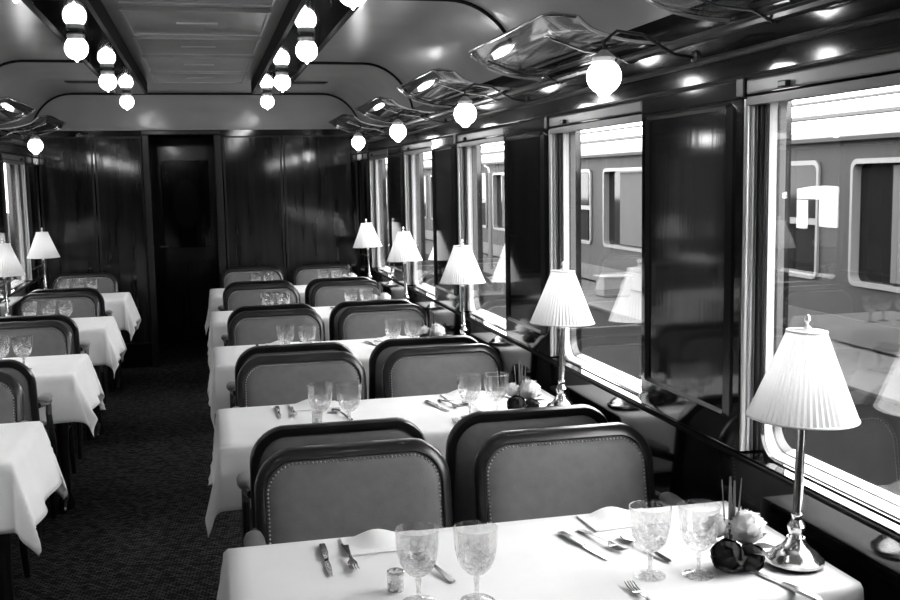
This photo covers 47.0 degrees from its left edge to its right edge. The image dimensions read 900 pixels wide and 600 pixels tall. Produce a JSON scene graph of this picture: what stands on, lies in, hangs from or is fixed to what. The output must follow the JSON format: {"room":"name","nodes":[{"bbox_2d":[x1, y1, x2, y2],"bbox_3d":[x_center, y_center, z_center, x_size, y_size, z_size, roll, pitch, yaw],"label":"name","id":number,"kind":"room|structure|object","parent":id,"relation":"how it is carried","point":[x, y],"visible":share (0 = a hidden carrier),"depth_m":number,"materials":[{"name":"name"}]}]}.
{"room":"train carriage","nodes":[
{"label":"train carriage","id":0,"kind":"room"},
{"bbox_2d":[0,123,43,316],"bbox_3d":[-2.346,0.052,3.444,0.188,2.500,11.972,-3,7,-13],"label":"wall","id":1,"kind":"structure","parent":0,"point":[12,144],"depth_m":8.53,"materials":[{"name":"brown wood"}]},
{"bbox_2d":[2,153,27,289],"bbox_3d":[-3.427,-0.612,8.094,0.129,1.060,1.014,-3,7,-13],"label":"window","id":2,"kind":"structure","parent":1,"relation":"in","point":[14,164],"depth_m":8.50,"materials":[{"name":"metal"}]},
{"bbox_2d":[0,97,35,124],"bbox_3d":[-2.837,-1.154,6.443,0.352,0.146,1.189,-3,7,-13],"label":"luggage rack","id":3,"kind":"object","parent":1,"relation":"attached to","point":[8,114],"visible":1,"depth_m":6.63,"materials":[{"name":"silver metal"}]},
{"bbox_2d":[0,105,33,122],"bbox_3d":[-2.839,-1.175,6.440,0.345,0.105,1.180,-3,7,-13],"label":"tray","id":4,"kind":"object","parent":3,"relation":"on","point":[8,114],"depth_m":6.65,"materials":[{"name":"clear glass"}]},
{"bbox_2d":[0,115,66,139],"bbox_3d":[-3.215,-1.333,8.035,0.352,0.146,1.189,-3,7,-13],"label":"luggage rack","id":5,"kind":"object","parent":1,"relation":"attached to","point":[51,124],"visible":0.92,"depth_m":7.95,"materials":[{"name":"silver metal"}]},
{"bbox_2d":[11,341,242,599],"bbox_3d":[-1.032,1.183,4.670,3.200,0.080,13.450,-3,7,-13],"label":"floor","id":6,"kind":"structure","parent":0,"point":[136,529],"depth_m":5.34,"materials":[{"name":"carpet"}]},
{"bbox_2d":[0,533,13,599],"bbox_3d":[-1.859,0.901,3.677,0.685,0.742,0.585,-3,7,-13],"label":"dining table","id":7,"kind":"object","parent":6,"relation":"on","point":[6,580],"visible":0.47,"depth_m":3.73,"materials":[{"name":"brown wood"}]},
{"bbox_2d":[0,421,67,555],"bbox_3d":[-1.822,0.677,3.661,0.795,0.327,0.657,-3,7,-13],"label":"tablecloth","id":8,"kind":"object","parent":7,"relation":"on","point":[30,472],"visible":1,"depth_m":3.55,"materials":[{"name":"white fabric"}]},
{"bbox_2d":[0,370,30,577],"bbox_3d":[-2.002,0.779,4.077,0.650,0.903,0.565,-3,7,-13],"label":"armchair","id":9,"kind":"object","parent":6,"relation":"on","point":[12,405],"visible":0.3,"depth_m":4.30,"materials":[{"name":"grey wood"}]},
{"bbox_2d":[0,381,15,423],"bbox_3d":[-2.051,0.549,4.244,0.512,0.412,0.088,-3,7,-13],"label":"cushion","id":10,"kind":"object","parent":9,"relation":"on","point":[7,388],"depth_m":4.30,"materials":[{"name":"grey fabric"}]},
{"bbox_2d":[0,359,57,551],"bbox_3d":[-2.186,0.692,4.851,0.650,0.903,0.565,-3,7,-13],"label":"armchair","id":11,"kind":"object","parent":6,"relation":"on","point":[20,371],"visible":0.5,"depth_m":4.66,"materials":[{"name":"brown wood"}]},
{"bbox_2d":[0,320,76,473],"bbox_3d":[-2.380,0.600,5.669,0.650,0.903,0.565,-3,7,-13],"label":"armchair","id":12,"kind":"object","parent":6,"relation":"on","point":[48,337],"visible":0.41,"depth_m":5.86,"materials":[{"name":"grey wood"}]},
{"bbox_2d":[0,327,66,357],"bbox_3d":[-2.429,0.370,5.835,0.512,0.412,0.088,-3,7,-13],"label":"cushion","id":13,"kind":"object","parent":12,"relation":"on","point":[47,341],"depth_m":5.85,"materials":[{"name":"grey leather"}]},
{"bbox_2d":[0,314,90,459],"bbox_3d":[-2.564,0.513,6.443,0.650,0.903,0.565,-3,7,-13],"label":"armchair","id":14,"kind":"object","parent":6,"relation":"on","point":[72,326],"visible":0.27,"depth_m":6.22,"materials":[{"name":"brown wood"}]},
{"bbox_2d":[16,291,102,412],"bbox_3d":[-2.758,0.421,7.261,0.650,0.903,0.565,-3,7,-13],"label":"armchair","id":15,"kind":"object","parent":6,"relation":"on","point":[83,303],"visible":0.26,"depth_m":7.43,"materials":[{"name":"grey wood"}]},
{"bbox_2d":[21,296,95,317],"bbox_3d":[-2.808,0.192,7.428,0.512,0.412,0.088,-3,7,-13],"label":"cushion","id":16,"kind":"object","parent":15,"relation":"on","point":[82,306],"depth_m":7.43,"materials":[{"name":"grey leather"}]},
{"bbox_2d":[56,422,75,512],"bbox_3d":[-2.238,0.722,5.269,0.685,0.742,0.585,-3,7,-13],"label":"dining table","id":17,"kind":"object","parent":6,"relation":"on","point":[62,429],"visible":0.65,"depth_m":5.32,"materials":[{"name":"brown wood"}]},
{"bbox_2d":[0,354,105,435],"bbox_3d":[-2.190,0.495,5.255,0.815,0.320,0.657,-3,7,-13],"label":"tablecloth","id":18,"kind":"object","parent":17,"relation":"on","point":[72,380],"visible":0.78,"depth_m":5.04,"materials":[{"name":"white fabric"}]},
{"bbox_2d":[29,287,112,403],"bbox_3d":[-2.942,0.335,8.035,0.650,0.903,0.565,-3,7,-13],"label":"armchair","id":19,"kind":"object","parent":6,"relation":"on","point":[95,292],"visible":0.18,"depth_m":7.82,"materials":[{"name":"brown wood"}]},
{"bbox_2d":[50,272,120,380],"bbox_3d":[-3.137,0.243,8.853,0.650,0.903,0.565,-3,7,-13],"label":"armchair","id":20,"kind":"object","parent":6,"relation":"on","point":[106,282],"visible":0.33,"depth_m":9.03,"materials":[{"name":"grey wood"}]},
{"bbox_2d":[53,277,114,292],"bbox_3d":[-3.186,0.013,9.020,0.512,0.412,0.088,-3,7,-13],"label":"cushion","id":21,"kind":"object","parent":20,"relation":"on","point":[105,284],"depth_m":9.03,"materials":[{"name":"grey leather"}]},
{"bbox_2d":[93,365,104,436],"bbox_3d":[-2.616,0.543,6.861,0.685,0.742,0.585,-3,7,-13],"label":"dining table","id":22,"kind":"object","parent":6,"relation":"on","point":[99,429],"visible":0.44,"depth_m":6.92,"materials":[{"name":"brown wood"}]},
{"bbox_2d":[71,316,126,377],"bbox_3d":[-2.579,0.324,6.845,0.793,0.335,0.657,-3,7,-13],"label":"tablecloth","id":23,"kind":"object","parent":22,"relation":"on","point":[104,336],"visible":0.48,"depth_m":6.62,"materials":[{"name":"white fabric"}]},
{"bbox_2d":[0,238,25,316],"bbox_3d":[-2.834,-0.104,6.592,0.249,0.580,0.249,-2,7,-9],"label":"table lamp","id":24,"kind":"object","parent":23,"relation":"on","point":[10,266],"visible":0.86,"depth_m":6.53,"materials":[{"name":"white fabric"}]},
{"bbox_2d":[113,360,123,388],"bbox_3d":[-2.994,0.364,8.453,0.685,0.742,0.585,-3,7,-13],"label":"dining table","id":25,"kind":"object","parent":6,"relation":"on","point":[118,383],"visible":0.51,"depth_m":8.52,"materials":[{"name":"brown wood"}]},
{"bbox_2d":[101,292,140,339],"bbox_3d":[-2.955,0.146,8.438,0.798,0.336,0.657,-3,7,-13],"label":"tablecloth","id":26,"kind":"object","parent":25,"relation":"on","point":[126,315],"visible":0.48,"depth_m":8.21,"materials":[{"name":"white fabric"}]},
{"bbox_2d":[27,228,59,288],"bbox_3d":[-3.213,-0.282,8.184,0.249,0.580,0.249,-6,8,-37],"label":"table lamp","id":27,"kind":"object","parent":26,"relation":"on","point":[42,247],"visible":0.83,"depth_m":8.11,"materials":[{"name":"white fabric"}]},
{"bbox_2d":[220,266,283,287],"bbox_3d":[-1.750,0.180,9.176,0.610,0.903,0.565,-3,7,-13],"label":"armchair","id":28,"kind":"object","parent":6,"relation":"on","point":[230,275],"visible":0.24,"depth_m":9.35,"materials":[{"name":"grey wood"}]},
{"bbox_2d":[223,283,300,310],"bbox_3d":[-1.372,0.358,7.584,0.610,0.903,0.565,-3,7,-13],"label":"armchair","id":29,"kind":"object","parent":6,"relation":"on","point":[236,296],"visible":0.29,"depth_m":7.75,"materials":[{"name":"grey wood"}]},
{"bbox_2d":[221,303,315,345],"bbox_3d":[-1.177,0.450,6.765,0.610,0.903,0.565,-3,7,-13],"label":"armchair","id":30,"kind":"object","parent":6,"relation":"on","point":[224,337],"visible":0.08,"depth_m":6.45,"materials":[{"name":"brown wood"}]},
{"bbox_2d":[228,308,325,345],"bbox_3d":[-0.994,0.537,5.992,0.610,0.903,0.565,-3,7,-13],"label":"armchair","id":31,"kind":"object","parent":6,"relation":"on","point":[261,326],"visible":0.29,"depth_m":6.16,"materials":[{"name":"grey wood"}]},
{"bbox_2d":[226,342,352,407],"bbox_3d":[-0.799,0.629,5.173,0.610,0.903,0.565,-3,7,-13],"label":"armchair","id":32,"kind":"object","parent":6,"relation":"on","point":[254,351],"visible":0.2,"depth_m":4.86,"materials":[{"name":"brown wood"}]},
{"bbox_2d":[233,351,366,407],"bbox_3d":[-0.615,0.716,4.400,0.610,0.903,0.565,-3,7,-13],"label":"armchair","id":33,"kind":"object","parent":6,"relation":"on","point":[278,379],"visible":0.29,"depth_m":4.57,"materials":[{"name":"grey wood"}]},
{"bbox_2d":[292,264,353,284],"bbox_3d":[-1.084,0.149,9.331,0.610,0.903,0.565,-3,7,-13],"label":"armchair","id":34,"kind":"object","parent":6,"relation":"on","point":[304,274],"visible":0.24,"depth_m":9.48,"materials":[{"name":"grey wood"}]},
{"bbox_2d":[296,268,347,284],"bbox_3d":[-1.152,-0.080,9.492,0.512,0.412,0.088,-3,7,-13],"label":"cushion","id":35,"kind":"object","parent":34,"relation":"on","point":[304,276],"depth_m":9.48,"materials":[{"name":"grey leather"}]},
{"bbox_2d":[236,417,425,546],"bbox_3d":[-0.421,0.808,3.581,0.610,0.903,0.565,-3,7,-13],"label":"armchair","id":36,"kind":"object","parent":6,"relation":"on","point":[277,438],"visible":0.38,"depth_m":3.27,"materials":[{"name":"black leather"}]},
{"bbox_2d":[310,280,383,306],"bbox_3d":[-0.705,0.328,7.739,0.610,0.903,0.565,-3,7,-13],"label":"armchair","id":37,"kind":"object","parent":6,"relation":"on","point":[326,293],"visible":0.31,"depth_m":7.89,"materials":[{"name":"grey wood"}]},
{"bbox_2d":[243,438,452,546],"bbox_3d":[-0.237,0.895,2.808,0.610,0.903,0.565,-3,7,-13],"label":"armchair","id":38,"kind":"object","parent":6,"relation":"on","point":[337,490],"visible":0.61,"depth_m":2.97,"materials":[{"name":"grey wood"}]},
{"bbox_2d":[329,299,410,340],"bbox_3d":[-0.520,0.420,6.918,0.610,0.903,0.565,-3,7,-13],"label":"armchair","id":39,"kind":"object","parent":6,"relation":"on","point":[339,308],"visible":0.14,"depth_m":6.58,"materials":[{"name":"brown wood"}]},
{"bbox_2d":[337,303,429,339],"bbox_3d":[-0.327,0.507,6.147,0.610,0.903,0.565,-3,7,-13],"label":"armchair","id":40,"kind":"object","parent":6,"relation":"on","point":[369,321],"visible":0.35,"depth_m":6.30,"materials":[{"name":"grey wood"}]},
{"bbox_2d":[369,335,478,398],"bbox_3d":[-0.142,0.599,5.326,0.610,0.903,0.565,-3,7,-13],"label":"armchair","id":41,"kind":"object","parent":6,"relation":"on","point":[380,353],"visible":0.26,"depth_m":4.99,"materials":[{"name":"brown wood"}]},
{"bbox_2d":[382,343,504,397],"bbox_3d":[0.051,0.686,4.554,0.610,0.903,0.565,-3,7,-13],"label":"armchair","id":42,"kind":"object","parent":6,"relation":"on","point":[422,370],"visible":0.38,"depth_m":4.71,"materials":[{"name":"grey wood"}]},
{"bbox_2d":[445,404,607,526],"bbox_3d":[0.236,0.778,3.734,0.610,0.903,0.565,-3,7,-13],"label":"armchair","id":43,"kind":"object","parent":6,"relation":"on","point":[464,440],"visible":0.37,"depth_m":3.41,"materials":[{"name":"black leather"}]},
{"bbox_2d":[473,422,686,524],"bbox_3d":[0.430,0.864,2.962,0.610,0.903,0.565,-3,7,-13],"label":"armchair","id":44,"kind":"object","parent":6,"relation":"on","point":[535,473],"visible":0.49,"depth_m":3.12,"materials":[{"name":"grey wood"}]},
{"bbox_2d":[486,436,647,522],"bbox_3d":[0.361,0.635,3.124,0.512,0.412,0.088,-3,7,-13],"label":"cushion","id":45,"kind":"object","parent":44,"relation":"on","point":[527,480],"depth_m":3.11,"materials":[{"name":"grey leather"}]},
{"bbox_3d":[0.185,1.004,2.472,1.331,0.742,0.585,-3,7,-13],"label":"dining table","id":46,"kind":"object","parent":6,"relation":"on","visible":0},
{"bbox_2d":[217,501,863,599],"bbox_3d":[0.153,0.780,2.439,1.411,0.319,0.657,-3,7,-13],"label":"tablecloth","id":47,"kind":"object","parent":46,"relation":"on","point":[532,561],"visible":0.86,"depth_m":2.40,"materials":[{"name":"white fabric"}]},
{"bbox_2d":[340,529,425,555],"bbox_3d":[-0.169,0.595,2.578,0.195,0.024,0.125,-3,7,-16],"label":"folded napkin","id":48,"kind":"object","parent":47,"relation":"on","point":[371,541],"visible":0.96,"depth_m":2.57,"materials":[{"name":"white fabric"}]},
{"bbox_2d":[454,528,497,599],"bbox_3d":[0.056,0.564,2.212,0.094,0.163,0.094,5,9,41],"label":"goblet","id":49,"kind":"object","parent":47,"relation":"on","point":[474,594],"visible":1,"depth_m":2.20,"materials":[{"name":"clear glass"}]},
{"bbox_2d":[454,528,497,574],"bbox_3d":[0.056,0.536,2.208,0.094,0.107,0.094,5,9,41],"label":"bowl","id":50,"kind":"object","parent":49,"relation":"on","point":[497,528],"depth_m":2.20,"materials":[{"name":"clear glass"}]},
{"bbox_2d":[577,507,663,530],"bbox_3d":[0.447,0.568,2.721,0.195,0.024,0.125,-3,7,-16],"label":"folded napkin","id":51,"kind":"object","parent":47,"relation":"on","point":[606,518],"visible":1,"depth_m":2.71,"materials":[{"name":"white fabric"}]},
{"bbox_2d":[629,506,671,574],"bbox_3d":[0.451,0.543,2.329,0.094,0.163,0.094,-4,7,-26],"label":"goblet","id":52,"kind":"object","parent":47,"relation":"on","point":[629,506],"visible":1,"depth_m":2.32,"materials":[{"name":"clear glass"}]},
{"bbox_2d":[629,506,671,552],"bbox_3d":[0.451,0.515,2.326,0.094,0.107,0.094,-4,7,-26],"label":"bowl","id":53,"kind":"object","parent":52,"relation":"on","point":[629,506],"depth_m":2.32,"materials":[{"name":"clear glass"}]},
{"bbox_2d":[678,503,720,574],"bbox_3d":[0.560,0.541,2.329,0.094,0.163,0.094,-8,9,-44],"label":"goblet","id":54,"kind":"object","parent":47,"relation":"on","point":[678,503],"visible":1,"depth_m":2.33,"materials":[{"name":"clear glass"}]},
{"bbox_2d":[678,503,720,551],"bbox_3d":[0.560,0.513,2.326,0.094,0.107,0.094,-8,9,-44],"label":"bowl","id":55,"kind":"object","parent":54,"relation":"on","point":[678,503],"depth_m":2.32,"materials":[{"name":"clear glass"}]},
{"bbox_2d":[696,477,777,572],"bbox_3d":[0.663,0.513,2.374,0.181,0.205,0.162,-3,7,-13],"label":"flower arrangement","id":56,"kind":"object","parent":47,"relation":"on","point":[746,527],"visible":0.98,"depth_m":2.36,"materials":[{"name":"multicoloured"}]},
{"bbox_2d":[754,571,821,599],"bbox_3d":[0.732,0.623,2.273,0.016,0.008,0.215,-5,7,-27],"label":"table knife","id":57,"kind":"object","parent":47,"relation":"on","point":[794,588],"visible":0.89,"depth_m":2.24,"materials":[{"name":"silver metal"}]},
{"bbox_2d":[746,314,860,572],"bbox_3d":[0.803,0.322,2.362,0.249,0.582,0.249,3,8,32],"label":"table lamp","id":58,"kind":"object","parent":47,"relation":"on","point":[803,387],"visible":1,"depth_m":2.29,"materials":[{"name":"white fabric"}]},
{"bbox_3d":[-0.194,0.825,4.064,1.331,0.742,0.585,-3,7,-13],"label":"dining table","id":59,"kind":"object","parent":6,"relation":"on","visible":0},
{"bbox_2d":[205,388,554,536],"bbox_3d":[-0.229,0.600,4.030,1.420,0.316,0.657,-3,7,-13],"label":"tablecloth","id":60,"kind":"object","parent":59,"relation":"on","point":[236,430],"visible":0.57,"depth_m":3.94,"materials":[{"name":"white fabric"}]},
{"bbox_2d":[288,399,340,410],"bbox_3d":[-0.547,0.417,4.170,0.195,0.024,0.125,-3,7,-16],"label":"folded napkin","id":61,"kind":"object","parent":60,"relation":"on","point":[315,403],"visible":0.94,"depth_m":4.16,"materials":[{"name":"white fabric"}]},
{"bbox_2d":[440,389,492,400],"bbox_3d":[0.069,0.389,4.313,0.195,0.024,0.125,-3,7,-16],"label":"folded napkin","id":62,"kind":"object","parent":60,"relation":"on","point":[467,394],"visible":0.95,"depth_m":4.30,"materials":[{"name":"white fabric"}]},
{"bbox_2d":[484,374,508,409],"bbox_3d":[0.176,0.362,3.929,0.094,0.163,0.094,-4,7,-23],"label":"goblet","id":63,"kind":"object","parent":60,"relation":"on","point":[484,374],"visible":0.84,"depth_m":3.92,"materials":[{"name":"clear glass"}]},
{"bbox_2d":[484,374,508,398],"bbox_3d":[0.176,0.334,3.925,0.094,0.107,0.094,-4,7,-23],"label":"bowl","id":64,"kind":"object","parent":63,"relation":"on","point":[484,374],"depth_m":3.92,"materials":[{"name":"clear glass"}]},
{"bbox_2d":[500,360,546,408],"bbox_3d":[0.285,0.334,3.968,0.181,0.205,0.162,-3,7,-19],"label":"flower arrangement","id":65,"kind":"object","parent":60,"relation":"on","point":[528,390],"visible":0.74,"depth_m":3.96,"materials":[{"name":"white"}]},
{"bbox_2d":[530,261,594,406],"bbox_3d":[0.430,0.142,3.963,0.249,0.582,0.249,1,7,19],"label":"table lamp","id":66,"kind":"object","parent":60,"relation":"on","point":[562,303],"visible":0.9,"depth_m":3.89,"materials":[{"name":"white fabric"}]},
{"bbox_3d":[-0.572,0.646,5.656,1.331,0.742,0.585,-3,7,-13],"label":"dining table","id":67,"kind":"object","parent":6,"relation":"on","visible":0},
{"bbox_2d":[207,334,451,426],"bbox_3d":[-0.601,0.424,5.624,1.406,0.324,0.657,-3,7,-13],"label":"tablecloth","id":68,"kind":"object","parent":67,"relation":"on","point":[224,359],"visible":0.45,"depth_m":5.33,"materials":[{"name":"white fabric"}]},
{"bbox_2d":[440,239,485,335],"bbox_3d":[0.069,-0.038,5.563,0.249,0.582,0.249,0,7,6],"label":"table lamp","id":69,"kind":"object","parent":68,"relation":"on","point":[462,268],"visible":0.92,"depth_m":5.49,"materials":[{"name":"white fabric"}]},
{"bbox_3d":[-0.950,0.467,7.248,1.331,0.742,0.585,-3,7,-13],"label":"dining table","id":70,"kind":"object","parent":6,"relation":"on","visible":0},
{"bbox_2d":[207,306,334,368],"bbox_3d":[-0.977,0.245,7.217,1.402,0.323,0.657,-3,7,-13],"label":"tablecloth","id":71,"kind":"object","parent":70,"relation":"on","point":[218,320],"visible":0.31,"depth_m":6.88,"materials":[{"name":"white fabric"}]},
{"bbox_2d":[387,227,421,301],"bbox_3d":[-0.312,-0.216,7.153,0.249,0.582,0.249,-1,7,2],"label":"table lamp","id":72,"kind":"object","parent":71,"relation":"on","point":[404,249],"visible":0.84,"depth_m":7.08,"materials":[{"name":"white fabric"}]},
{"bbox_3d":[-1.328,0.289,8.840,1.331,0.742,0.585,-3,7,-13],"label":"dining table","id":73,"kind":"object","parent":6,"relation":"on","visible":0},
{"bbox_2d":[205,285,306,333],"bbox_3d":[-1.364,0.064,8.807,1.419,0.316,0.657,-3,7,-13],"label":"tablecloth","id":74,"kind":"object","parent":73,"relation":"on","point":[215,295],"visible":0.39,"depth_m":8.36,"materials":[{"name":"white fabric"}]},
{"bbox_2d":[353,219,381,279],"bbox_3d":[-0.694,-0.394,8.738,0.248,0.582,0.248,-1,7,2],"label":"table lamp","id":75,"kind":"object","parent":74,"relation":"on","point":[367,237],"visible":0.81,"depth_m":8.66,"materials":[{"name":"white fabric"}]},
{"bbox_2d":[149,135,213,342],"bbox_3d":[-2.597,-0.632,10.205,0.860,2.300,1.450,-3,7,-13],"label":"door frame","id":76,"kind":"structure","parent":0,"point":[154,140],"depth_m":10.73,"materials":[{"name":"black wood"}]},
{"bbox_2d":[150,146,219,342],"bbox_3d":[-2.733,-0.576,10.805,0.680,2.045,0.099,-3,7,-13],"label":"door","id":77,"kind":"structure","parent":76,"relation":"in","point":[182,177],"depth_m":10.79,"materials":[{"name":"black wood"}]},
{"bbox_2d":[34,95,362,367],"bbox_3d":[-2.236,-0.640,9.491,3.200,2.470,0.095,-3,7,-13],"label":"wall","id":78,"kind":"structure","parent":0,"point":[287,178],"depth_m":9.43,"materials":[{"name":"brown wood"}]},
{"bbox_2d":[0,0,703,124],"bbox_3d":[-0.891,-1.046,3.626,3.095,0.455,11.850,-3,7,-13],"label":"ceiling","id":79,"kind":"structure","parent":0,"point":[179,47],"depth_m":5.67,"materials":[{"name":"paint"}]},
{"bbox_2d":[21,0,147,95],"bbox_3d":[-1.294,-1.093,2.998,0.249,0.106,10.830,-3,7,-13],"label":"ceiling beam","id":80,"kind":"structure","parent":79,"relation":"attached to","point":[107,50],"depth_m":4.96,"materials":[{"name":"black wood"}]},
{"bbox_2d":[64,32,87,61],"bbox_3d":[-1.761,-1.190,4.874,0.108,0.136,0.108,-3,7,-13],"label":"ceiling light","id":81,"kind":"object","parent":80,"relation":"attached to","point":[76,47],"visible":1,"depth_m":4.84,"materials":[{"name":"white glass"}]},
{"bbox_2d":[251,0,359,95],"bbox_3d":[-0.258,-1.140,3.238,0.249,0.106,10.830,-3,7,-13],"label":"ceiling beam","id":82,"kind":"structure","parent":79,"relation":"attached to","point":[320,19],"depth_m":5.10,"materials":[{"name":"black wood"}]},
{"bbox_2d":[296,35,316,63],"bbox_3d":[-0.710,-1.238,5.119,0.108,0.136,0.108,-3,7,-13],"label":"ceiling light","id":83,"kind":"object","parent":82,"relation":"attached to","point":[306,49],"visible":1,"depth_m":5.08,"materials":[{"name":"white glass"}]},
{"bbox_2d":[358,0,899,599],"bbox_3d":[0.585,-0.082,4.125,0.188,2.500,11.972,-3,7,-13],"label":"wall","id":84,"kind":"structure","parent":0,"point":[700,131],"depth_m":3.19,"materials":[{"name":"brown wood"}]},
{"bbox_2d":[328,114,388,136],"bbox_3d":[-0.779,-1.443,8.601,0.352,0.146,1.189,-3,7,-13],"label":"luggage rack","id":85,"kind":"object","parent":84,"relation":"attached to","point":[341,122],"visible":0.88,"depth_m":8.48,"materials":[{"name":"silver metal"}]},
{"bbox_2d":[369,149,390,274],"bbox_3d":[-0.554,-0.743,8.762,0.129,1.060,1.014,-3,7,-13],"label":"window","id":86,"kind":"structure","parent":84,"relation":"in","point":[377,161],"depth_m":9.18,"materials":[{"name":"silver metal"}]},
{"bbox_2d":[355,97,434,126],"bbox_3d":[-0.400,-1.265,7.009,0.352,0.146,1.189,-3,7,-13],"label":"luggage rack","id":87,"kind":"object","parent":84,"relation":"attached to","point":[382,113],"visible":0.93,"depth_m":6.93,"materials":[{"name":"silver metal"}]},
{"bbox_2d":[357,104,429,121],"bbox_3d":[-0.399,-1.286,7.007,0.345,0.105,1.180,-3,7,-13],"label":"tray","id":88,"kind":"object","parent":87,"relation":"on","point":[382,113],"depth_m":6.97,"materials":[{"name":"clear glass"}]},
{"bbox_2d":[390,109,445,141],"bbox_3d":[-0.194,-1.047,6.202,0.341,0.195,0.100,-3,7,-13],"label":"wall light","id":89,"kind":"object","parent":84,"relation":"attached to","point":[397,131],"visible":1,"depth_m":6.15,"materials":[{"name":"white glass"}]},
{"bbox_2d":[403,140,434,295],"bbox_3d":[-0.175,-0.564,7.170,0.129,1.060,1.014,-3,7,-13],"label":"window","id":90,"kind":"structure","parent":84,"relation":"in","point":[414,171],"depth_m":7.58,"materials":[{"name":"silver metal"}]},
{"bbox_2d":[396,69,509,107],"bbox_3d":[-0.022,-1.086,5.417,0.352,0.146,1.189,-3,7,-13],"label":"luggage rack","id":91,"kind":"object","parent":84,"relation":"attached to","point":[447,96],"visible":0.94,"depth_m":5.34,"materials":[{"name":"silver metal"}]},
{"bbox_2d":[398,85,508,106],"bbox_3d":[-0.021,-1.107,5.415,0.345,0.105,1.180,-3,7,-13],"label":"tray","id":92,"kind":"object","parent":91,"relation":"on","point":[446,96],"depth_m":5.40,"materials":[{"name":"clear glass"}]},
{"bbox_2d":[457,127,505,330],"bbox_3d":[0.203,-0.385,5.578,0.129,1.060,1.014,-3,7,-13],"label":"window","id":93,"kind":"structure","parent":84,"relation":"in","point":[473,307],"depth_m":5.98,"materials":[{"name":"silver metal"}]},
{"bbox_2d":[454,83,528,127],"bbox_3d":[0.184,-0.868,4.610,0.341,0.195,0.100,-3,7,-13],"label":"wall light","id":94,"kind":"object","parent":84,"relation":"attached to","point":[465,113],"visible":1,"depth_m":4.56,"materials":[{"name":"white glass"}]},
{"bbox_2d":[468,13,657,83],"bbox_3d":[0.356,-0.907,3.825,0.352,0.146,1.189,-3,7,-13],"label":"luggage rack","id":95,"kind":"object","parent":84,"relation":"attached to","point":[546,70],"visible":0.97,"depth_m":3.83,"materials":[{"name":"silver metal"}]},
{"bbox_2d":[471,40,651,78],"bbox_3d":[0.357,-0.928,3.823,0.345,0.105,1.180,-3,7,-13],"label":"tray","id":96,"kind":"object","parent":95,"relation":"on","point":[546,70],"depth_m":3.97,"materials":[{"name":"clear glass"}]},
{"bbox_2d":[549,100,641,396],"bbox_3d":[0.581,-0.206,3.986,0.129,1.060,1.014,-3,7,-13],"label":"window","id":97,"kind":"structure","parent":84,"relation":"in","point":[566,176],"depth_m":4.36,"materials":[{"name":"silver metal"}]},
{"bbox_2d":[587,29,699,97],"bbox_3d":[0.562,-0.690,3.018,0.341,0.195,0.100,-3,7,-13],"label":"wall light","id":98,"kind":"object","parent":84,"relation":"attached to","point":[604,75],"visible":1,"depth_m":2.97,"materials":[{"name":"white glass"}]},
{"bbox_2d":[646,0,773,22],"bbox_3d":[0.734,-0.729,2.233,0.352,0.146,1.189,-3,7,-13],"label":"luggage rack","id":99,"kind":"object","parent":84,"relation":"attached to","point":[650,2],"visible":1,"depth_m":2.78,"materials":[{"name":"silver metal"}]},
{"bbox_2d":[747,51,899,523],"bbox_3d":[0.960,-0.028,2.394,0.129,1.060,1.014,-3,7,-13],"label":"window","id":100,"kind":"structure","parent":84,"relation":"in","point":[769,442],"depth_m":2.78,"materials":[{"name":"silver metal"}]},
{"label":"outside","id":101,"kind":"structure","parent":0,"visible":0},
{"bbox_2d":[7,213,898,355],"bbox_3d":[-6.844,-0.534,29.332,120.000,0.070,180.000,-3,7,-13],"label":"ground","id":102,"kind":"structure","parent":101,"point":[7,213],"depth_m":65.55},
{"bbox_2d":[387,229,899,496],"bbox_3d":[-1.730,-1.041,26.355,1.250,1.440,68.000,-3,7,-13],"label":"platform slab","id":103,"kind":"object","parent":102,"relation":"on","point":[869,451],"depth_m":6.74,"materials":[{"name":"concrete"}]},
{"bbox_2d":[484,165,492,268],"bbox_3d":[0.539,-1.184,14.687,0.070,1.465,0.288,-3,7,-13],"label":"lamp post","id":104,"kind":"object","parent":103,"relation":"on","point":[490,242],"visible":1,"depth_m":14.58,"materials":[{"name":"grey metal"}]},
{"bbox_2d":[593,274,632,296],"bbox_3d":[1.741,-0.155,11.046,0.340,0.220,0.280,-3,7,-13],"label":"base cabinet","id":105,"kind":"object","parent":103,"relation":"on","point":[607,285],"visible":1,"depth_m":10.94,"materials":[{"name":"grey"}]},
{"bbox_2d":[386,111,899,355],"bbox_3d":[2.709,-1.334,14.333,2.825,1.745,51.230,-3,7,-13],"label":"carriage","id":106,"kind":"object","parent":103,"relation":"on","point":[844,243],"visible":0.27,"depth_m":7.93,"materials":[{"name":"paint"}]},
{"bbox_2d":[620,172,641,246],"bbox_3d":[2.136,-0.968,11.111,0.030,0.815,1.520,-3,7,-13],"label":"blind","id":107,"kind":"object","parent":106,"relation":"hanging from","point":[630,182],"depth_m":11.54,"materials":[{"name":"grey"}]},
{"bbox_2d":[386,105,899,164],"bbox_3d":[2.381,-2.438,15.801,0.052,0.060,50.000,-3,7,-13],"label":"overhead cable","id":108,"kind":"object","parent":106,"relation":"attached to","point":[889,108],"visible":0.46,"depth_m":10.24,"materials":[{"name":"grey plastic"}]},
{"bbox_2d":[890,165,899,283],"bbox_3d":[3.248,-0.442,6.430,0.030,0.815,1.520,-3,7,-13],"label":"blind","id":109,"kind":"object","parent":106,"relation":"hanging from","point":[895,237],"depth_m":7.12,"materials":[{"name":"grey"}]},
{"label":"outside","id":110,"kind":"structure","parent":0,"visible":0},
{"bbox_2d":[386,90,899,159],"bbox_3d":[2.767,-2.650,15.869,0.031,0.036,50.000,-3,7,-13],"label":"overhead cable","id":111,"kind":"object","parent":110,"point":[893,91],"visible":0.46,"depth_m":10.93,"materials":[{"name":"grey plastic"}]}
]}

